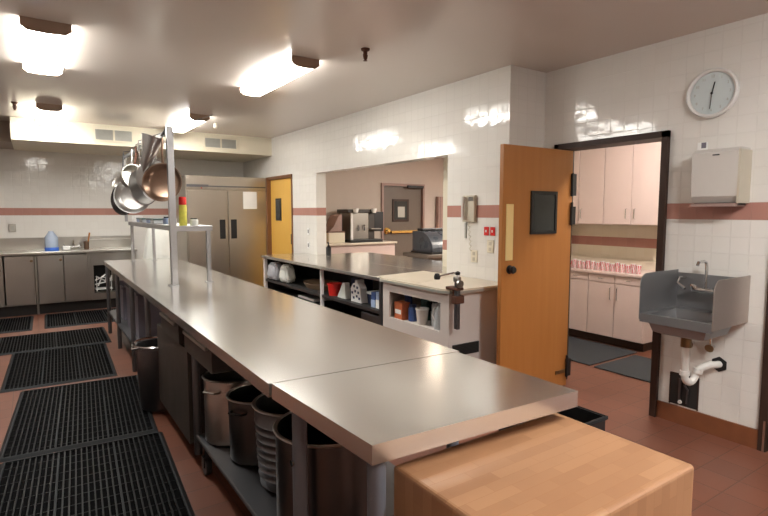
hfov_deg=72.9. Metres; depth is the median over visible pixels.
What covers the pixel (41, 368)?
floor mat
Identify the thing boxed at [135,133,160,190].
frying pan
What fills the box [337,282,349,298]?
carton
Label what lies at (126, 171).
saucepan
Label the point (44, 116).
diffuser
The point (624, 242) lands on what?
wall
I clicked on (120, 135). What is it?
grille
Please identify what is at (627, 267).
striped cup
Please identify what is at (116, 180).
frying pan
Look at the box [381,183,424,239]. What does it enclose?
trim
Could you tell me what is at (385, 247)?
ledge
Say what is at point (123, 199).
frying pan
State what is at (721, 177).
dispenser
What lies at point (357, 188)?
wall
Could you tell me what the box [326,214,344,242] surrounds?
dispenser
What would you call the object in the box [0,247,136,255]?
countertop
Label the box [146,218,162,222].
food container
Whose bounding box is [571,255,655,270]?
backsplash
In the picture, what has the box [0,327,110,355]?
floor mat
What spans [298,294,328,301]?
tray
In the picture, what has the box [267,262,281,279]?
plastic bag
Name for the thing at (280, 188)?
door
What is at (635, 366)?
mat
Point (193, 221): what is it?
jar
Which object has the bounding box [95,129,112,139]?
grille
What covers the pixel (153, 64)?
ceiling
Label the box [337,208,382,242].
coffee machine
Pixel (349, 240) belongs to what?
drip tray
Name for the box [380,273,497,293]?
countertop
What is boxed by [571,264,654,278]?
countertop
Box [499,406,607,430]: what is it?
bin
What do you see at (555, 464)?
block
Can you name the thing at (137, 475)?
floor mat
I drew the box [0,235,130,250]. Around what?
backsplash
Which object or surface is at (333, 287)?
tub
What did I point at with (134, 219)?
box
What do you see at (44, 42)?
ceiling light
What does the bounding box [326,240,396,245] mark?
countertop
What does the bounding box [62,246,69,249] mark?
tub
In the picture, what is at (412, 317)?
jar
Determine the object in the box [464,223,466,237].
tag
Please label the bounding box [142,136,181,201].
frying pan
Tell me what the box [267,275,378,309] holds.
shelf
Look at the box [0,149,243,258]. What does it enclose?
wall
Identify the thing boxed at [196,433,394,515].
shelf
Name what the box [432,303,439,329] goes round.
plastic jug
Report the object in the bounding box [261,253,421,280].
countertop
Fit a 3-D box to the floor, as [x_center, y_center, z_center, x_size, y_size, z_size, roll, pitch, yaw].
[0.627,1.145,4.643,12.500,0.100,13.200,-3,6,-34]
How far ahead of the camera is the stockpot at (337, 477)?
1.92 m
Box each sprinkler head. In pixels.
[11,101,17,110]
[361,47,369,61]
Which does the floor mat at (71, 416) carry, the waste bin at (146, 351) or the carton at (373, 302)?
the waste bin at (146, 351)
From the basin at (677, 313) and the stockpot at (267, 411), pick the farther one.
the basin at (677, 313)
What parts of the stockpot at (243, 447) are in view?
handle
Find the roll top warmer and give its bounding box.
[411,228,442,254]
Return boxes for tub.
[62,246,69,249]
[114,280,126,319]
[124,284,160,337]
[327,282,341,295]
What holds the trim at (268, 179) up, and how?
attached to the wall at (466, 121)
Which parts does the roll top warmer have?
handle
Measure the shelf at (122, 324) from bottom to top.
0.025 m
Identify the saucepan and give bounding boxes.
[120,143,140,188]
[128,140,155,204]
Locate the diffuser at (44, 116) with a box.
[36,108,61,124]
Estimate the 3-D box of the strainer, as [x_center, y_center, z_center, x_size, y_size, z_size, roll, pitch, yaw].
[-1.899,-0.897,4.312,0.200,0.362,0.301,-3,6,-34]
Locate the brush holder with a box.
[83,233,89,248]
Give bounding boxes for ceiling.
[0,0,767,137]
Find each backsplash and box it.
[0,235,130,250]
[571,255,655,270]
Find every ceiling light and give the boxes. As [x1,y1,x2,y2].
[19,16,71,76]
[35,103,62,125]
[172,113,209,132]
[239,55,318,96]
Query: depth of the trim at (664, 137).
3.79 m
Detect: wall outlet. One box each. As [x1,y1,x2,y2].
[8,224,15,231]
[471,250,476,262]
[487,240,493,252]
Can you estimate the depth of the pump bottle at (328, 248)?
7.21 m
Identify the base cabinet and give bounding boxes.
[0,235,136,317]
[569,255,655,351]
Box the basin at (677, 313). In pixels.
[649,308,730,340]
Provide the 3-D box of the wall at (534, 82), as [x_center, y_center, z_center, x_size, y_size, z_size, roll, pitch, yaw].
[1.303,-0.260,4.644,0.440,2.700,0.150,-3,6,-34]
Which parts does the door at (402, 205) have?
knob, pane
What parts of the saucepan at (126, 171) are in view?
handle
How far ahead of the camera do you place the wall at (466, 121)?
5.06 m
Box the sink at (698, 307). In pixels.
[639,260,750,340]
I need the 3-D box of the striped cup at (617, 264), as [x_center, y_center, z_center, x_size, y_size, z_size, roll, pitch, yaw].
[2.588,0.104,5.762,0.056,0.106,0.056,-3,6,-34]
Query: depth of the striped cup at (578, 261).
6.15 m
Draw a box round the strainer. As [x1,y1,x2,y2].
[141,129,165,171]
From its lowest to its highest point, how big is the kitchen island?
0.900 m
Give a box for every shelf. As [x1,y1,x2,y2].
[108,310,152,342]
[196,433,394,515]
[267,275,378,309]
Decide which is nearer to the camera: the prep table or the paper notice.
the prep table
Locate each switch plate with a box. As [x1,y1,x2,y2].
[484,227,488,234]
[490,227,494,235]
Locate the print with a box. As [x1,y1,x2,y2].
[351,285,359,299]
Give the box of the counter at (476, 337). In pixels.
[380,273,497,363]
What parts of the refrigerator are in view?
name plate, door, handle, panel, handle, door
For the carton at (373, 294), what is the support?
on the carton at (373, 302)
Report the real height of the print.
0.145 m
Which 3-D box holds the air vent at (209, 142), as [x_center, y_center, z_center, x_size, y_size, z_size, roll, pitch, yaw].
[-2.525,-1.774,8.053,0.520,0.175,0.014,-3,6,-34]
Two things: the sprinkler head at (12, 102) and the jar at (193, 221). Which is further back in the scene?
the sprinkler head at (12, 102)
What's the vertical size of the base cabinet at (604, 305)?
0.930 m
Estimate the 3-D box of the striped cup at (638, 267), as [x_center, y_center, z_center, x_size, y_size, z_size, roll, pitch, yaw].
[2.724,0.126,5.561,0.056,0.098,0.056,-3,6,-34]
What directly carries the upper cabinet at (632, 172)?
attached to the wall at (624, 242)
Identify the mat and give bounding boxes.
[0,316,33,333]
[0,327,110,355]
[0,343,117,392]
[0,375,157,462]
[0,432,194,515]
[45,308,115,328]
[568,336,636,365]
[594,355,650,382]
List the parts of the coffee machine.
tank, tank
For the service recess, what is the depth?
3.67 m
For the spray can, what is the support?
on the overshelf
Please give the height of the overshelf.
0.485 m
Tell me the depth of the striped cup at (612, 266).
5.80 m
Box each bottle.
[326,242,330,254]
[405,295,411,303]
[421,299,430,320]
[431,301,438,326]
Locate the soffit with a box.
[10,117,271,161]
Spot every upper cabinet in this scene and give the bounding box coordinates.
[573,148,605,223]
[603,142,660,225]
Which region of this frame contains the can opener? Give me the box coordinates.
[434,271,463,329]
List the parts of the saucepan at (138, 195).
handle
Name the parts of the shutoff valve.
handle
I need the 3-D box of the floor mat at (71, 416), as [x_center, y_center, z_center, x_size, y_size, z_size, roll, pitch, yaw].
[-2.286,1.148,3.944,0.900,0.017,1.420,-3,6,-30]
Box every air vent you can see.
[93,127,133,142]
[204,136,237,149]
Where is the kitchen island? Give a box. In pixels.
[104,258,458,515]
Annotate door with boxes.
[271,178,291,253]
[384,185,423,256]
[496,144,576,385]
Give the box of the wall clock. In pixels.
[686,68,739,117]
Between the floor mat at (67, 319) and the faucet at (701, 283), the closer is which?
the faucet at (701, 283)
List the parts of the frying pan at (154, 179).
handle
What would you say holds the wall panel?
attached to the wall at (357, 188)
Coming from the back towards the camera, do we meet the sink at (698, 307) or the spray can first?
the spray can
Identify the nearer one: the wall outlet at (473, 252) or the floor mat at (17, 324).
the wall outlet at (473, 252)
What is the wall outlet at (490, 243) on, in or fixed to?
attached to the wall at (466, 121)
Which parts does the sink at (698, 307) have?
rail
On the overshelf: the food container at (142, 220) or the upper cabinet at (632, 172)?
the food container at (142, 220)
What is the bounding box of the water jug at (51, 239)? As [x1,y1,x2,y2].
[44,231,58,250]
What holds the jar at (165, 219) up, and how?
on the overshelf
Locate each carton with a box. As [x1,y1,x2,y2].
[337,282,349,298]
[371,291,378,299]
[371,299,375,307]
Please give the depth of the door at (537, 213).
4.15 m
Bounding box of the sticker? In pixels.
[697,142,707,149]
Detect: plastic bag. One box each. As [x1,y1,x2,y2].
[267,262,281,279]
[279,264,295,282]
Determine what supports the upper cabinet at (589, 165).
attached to the wall at (624, 242)
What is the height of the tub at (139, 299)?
0.436 m
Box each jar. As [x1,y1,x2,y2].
[163,217,168,223]
[190,218,197,225]
[408,304,416,321]
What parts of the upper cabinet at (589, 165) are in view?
door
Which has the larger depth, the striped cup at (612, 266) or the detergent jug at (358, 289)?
the striped cup at (612, 266)
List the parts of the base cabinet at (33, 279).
door, door, door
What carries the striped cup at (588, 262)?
on the countertop
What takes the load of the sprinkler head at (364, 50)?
attached to the ceiling
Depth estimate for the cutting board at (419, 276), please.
4.84 m
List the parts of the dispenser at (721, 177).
panel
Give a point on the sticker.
(702, 145)
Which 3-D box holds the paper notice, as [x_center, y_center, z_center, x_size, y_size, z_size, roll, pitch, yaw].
[-2.208,-0.949,8.570,0.230,0.280,0.004,-3,6,-34]
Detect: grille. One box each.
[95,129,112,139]
[115,130,131,141]
[205,138,219,147]
[222,139,235,148]
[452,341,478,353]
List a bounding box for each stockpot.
[202,370,249,446]
[226,383,261,466]
[251,393,289,492]
[273,411,366,515]
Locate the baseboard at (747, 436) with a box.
[656,400,757,448]
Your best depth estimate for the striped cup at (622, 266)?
5.69 m
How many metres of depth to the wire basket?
8.11 m
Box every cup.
[83,241,88,248]
[415,307,428,324]
[572,259,576,267]
[577,260,581,267]
[581,261,585,268]
[586,260,590,268]
[591,261,595,269]
[595,262,599,269]
[600,261,604,270]
[605,262,609,270]
[610,263,614,271]
[615,262,619,271]
[620,264,625,272]
[625,265,630,272]
[631,264,635,273]
[636,265,641,274]
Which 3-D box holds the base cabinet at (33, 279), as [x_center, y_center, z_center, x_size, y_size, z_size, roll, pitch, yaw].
[-5.537,0.285,7.504,3.550,1.110,0.645,-3,6,-34]
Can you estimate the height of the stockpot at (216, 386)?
0.368 m
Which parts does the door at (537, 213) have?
push plate, knob, pane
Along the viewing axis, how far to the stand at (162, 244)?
7.29 m
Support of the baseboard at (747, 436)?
attached to the wall at (643, 89)
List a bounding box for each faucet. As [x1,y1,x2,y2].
[63,240,81,248]
[689,260,713,293]
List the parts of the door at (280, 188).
pane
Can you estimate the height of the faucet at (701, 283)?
0.220 m
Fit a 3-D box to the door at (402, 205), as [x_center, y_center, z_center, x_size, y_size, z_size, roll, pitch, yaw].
[0.362,-0.379,9.899,0.909,1.990,0.140,-3,6,-34]
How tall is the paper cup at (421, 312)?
0.142 m
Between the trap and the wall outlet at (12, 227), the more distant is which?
the wall outlet at (12, 227)
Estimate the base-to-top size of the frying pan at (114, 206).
0.711 m
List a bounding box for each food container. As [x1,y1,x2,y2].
[139,218,145,222]
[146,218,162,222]
[149,219,162,223]
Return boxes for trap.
[679,338,726,385]
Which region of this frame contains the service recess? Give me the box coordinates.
[669,371,699,410]
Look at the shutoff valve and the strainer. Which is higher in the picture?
the strainer
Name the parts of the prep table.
leg, leg, leg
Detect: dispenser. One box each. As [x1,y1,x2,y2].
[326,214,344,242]
[691,146,752,206]
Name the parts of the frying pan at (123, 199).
handle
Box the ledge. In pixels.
[326,240,396,254]
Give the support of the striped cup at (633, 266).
on the countertop
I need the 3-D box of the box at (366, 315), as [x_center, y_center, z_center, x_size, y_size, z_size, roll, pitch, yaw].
[-0.040,0.743,5.215,0.230,0.400,0.350,-3,6,-34]
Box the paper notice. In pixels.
[243,192,256,208]
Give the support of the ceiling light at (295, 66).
attached to the ceiling
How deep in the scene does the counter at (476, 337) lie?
4.28 m
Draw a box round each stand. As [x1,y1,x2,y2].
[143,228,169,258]
[403,252,442,260]
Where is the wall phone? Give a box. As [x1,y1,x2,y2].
[461,195,476,250]
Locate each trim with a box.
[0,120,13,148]
[266,174,293,254]
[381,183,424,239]
[554,130,670,416]
[757,286,767,451]
[761,421,765,451]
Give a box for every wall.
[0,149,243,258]
[243,65,522,281]
[326,158,442,238]
[442,157,447,266]
[522,68,545,147]
[544,13,767,428]
[571,224,656,261]
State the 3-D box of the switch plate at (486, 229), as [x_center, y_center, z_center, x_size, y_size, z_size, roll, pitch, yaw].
[0.898,-0.236,4.571,0.014,0.075,0.056,-3,6,-34]
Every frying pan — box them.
[111,151,129,214]
[111,158,126,190]
[113,146,148,212]
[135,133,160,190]
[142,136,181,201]
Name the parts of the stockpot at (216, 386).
handle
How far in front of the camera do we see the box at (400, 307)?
4.70 m
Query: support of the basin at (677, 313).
in the sink at (698, 307)
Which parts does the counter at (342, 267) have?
post, divider post, post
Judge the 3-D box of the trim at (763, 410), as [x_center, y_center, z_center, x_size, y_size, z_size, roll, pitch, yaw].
[2.725,0.216,2.839,0.200,2.070,1.010,-3,6,-34]
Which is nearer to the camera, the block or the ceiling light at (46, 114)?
the block
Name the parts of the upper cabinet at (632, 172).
door, door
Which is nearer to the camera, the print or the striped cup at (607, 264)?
the print
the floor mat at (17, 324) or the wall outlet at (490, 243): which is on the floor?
the floor mat at (17, 324)
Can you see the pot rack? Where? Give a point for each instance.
(168, 133)
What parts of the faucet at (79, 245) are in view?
spout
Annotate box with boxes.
[132,216,142,221]
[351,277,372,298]
[361,310,378,324]
[394,301,409,319]
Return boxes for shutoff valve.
[705,339,714,351]
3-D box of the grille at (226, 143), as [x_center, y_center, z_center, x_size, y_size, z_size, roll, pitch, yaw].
[-2.421,-1.780,8.125,0.228,0.135,0.012,-3,6,-34]
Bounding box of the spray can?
[178,197,186,225]
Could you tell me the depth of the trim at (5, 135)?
6.89 m
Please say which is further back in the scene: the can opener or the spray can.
the spray can
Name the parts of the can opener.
crank knob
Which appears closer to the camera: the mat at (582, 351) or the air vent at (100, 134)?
the mat at (582, 351)
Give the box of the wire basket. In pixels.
[95,274,112,291]
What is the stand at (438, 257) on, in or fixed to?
on the floor
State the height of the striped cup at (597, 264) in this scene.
0.089 m
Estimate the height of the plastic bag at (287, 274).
0.248 m
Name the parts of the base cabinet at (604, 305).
door, drawer, door, drawer, drawer, door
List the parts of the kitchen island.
leg, leg, leg, leg, drawer pull, drawer, panel, drawer pull, leg, drawer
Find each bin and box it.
[131,336,166,411]
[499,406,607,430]
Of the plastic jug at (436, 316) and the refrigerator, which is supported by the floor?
the refrigerator
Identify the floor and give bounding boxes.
[0,307,767,515]
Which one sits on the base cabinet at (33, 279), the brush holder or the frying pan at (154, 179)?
the brush holder
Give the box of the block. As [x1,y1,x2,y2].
[394,413,693,515]
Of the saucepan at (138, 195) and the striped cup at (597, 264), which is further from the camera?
the striped cup at (597, 264)
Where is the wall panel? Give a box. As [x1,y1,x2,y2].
[436,197,442,227]
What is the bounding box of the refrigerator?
[176,175,266,286]
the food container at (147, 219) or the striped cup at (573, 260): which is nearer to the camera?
the food container at (147, 219)
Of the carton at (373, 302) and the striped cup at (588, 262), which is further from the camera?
the striped cup at (588, 262)
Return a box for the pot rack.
[124,115,212,286]
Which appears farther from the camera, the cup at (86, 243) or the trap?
the cup at (86, 243)
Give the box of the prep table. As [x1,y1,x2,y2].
[272,352,577,515]
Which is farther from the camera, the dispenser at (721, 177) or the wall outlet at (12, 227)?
the wall outlet at (12, 227)
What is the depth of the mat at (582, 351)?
5.53 m
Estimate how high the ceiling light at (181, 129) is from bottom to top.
0.078 m
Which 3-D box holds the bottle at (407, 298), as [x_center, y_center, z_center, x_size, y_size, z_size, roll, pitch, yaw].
[0.227,0.412,4.816,0.070,0.270,0.070,-3,6,-34]
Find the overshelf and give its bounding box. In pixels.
[128,221,213,281]
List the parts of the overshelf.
leg, leg, leg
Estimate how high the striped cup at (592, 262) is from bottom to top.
0.098 m
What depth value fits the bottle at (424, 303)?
4.65 m
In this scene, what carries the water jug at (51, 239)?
on the base cabinet at (33, 279)
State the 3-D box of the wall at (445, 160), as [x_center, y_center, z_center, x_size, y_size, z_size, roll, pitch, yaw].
[1.917,-0.368,5.867,2.250,2.700,1.200,-3,6,-34]
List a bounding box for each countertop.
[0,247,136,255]
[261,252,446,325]
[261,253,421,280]
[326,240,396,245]
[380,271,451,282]
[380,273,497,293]
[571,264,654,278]
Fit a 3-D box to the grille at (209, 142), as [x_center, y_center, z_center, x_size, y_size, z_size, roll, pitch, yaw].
[-2.630,-1.768,7.984,0.228,0.135,0.012,-3,6,-34]
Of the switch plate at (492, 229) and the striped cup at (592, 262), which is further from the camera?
the striped cup at (592, 262)
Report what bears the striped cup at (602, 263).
on the countertop
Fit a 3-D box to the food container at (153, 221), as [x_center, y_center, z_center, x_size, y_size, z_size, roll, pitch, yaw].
[-2.264,-0.372,5.240,0.152,0.047,0.212,-3,6,-34]
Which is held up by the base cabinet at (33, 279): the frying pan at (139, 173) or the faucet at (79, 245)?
the faucet at (79, 245)
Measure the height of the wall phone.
0.506 m
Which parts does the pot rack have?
rail, post, brace rod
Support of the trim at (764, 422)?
attached to the wall at (643, 89)
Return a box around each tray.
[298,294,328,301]
[303,279,340,290]
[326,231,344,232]
[345,238,382,242]
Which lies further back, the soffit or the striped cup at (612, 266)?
the soffit
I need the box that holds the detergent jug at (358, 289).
[351,279,367,302]
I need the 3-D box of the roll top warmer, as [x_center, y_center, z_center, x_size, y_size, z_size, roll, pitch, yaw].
[0.940,-0.269,7.805,0.960,0.360,0.500,-3,6,-34]
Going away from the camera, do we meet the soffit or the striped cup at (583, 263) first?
the striped cup at (583, 263)

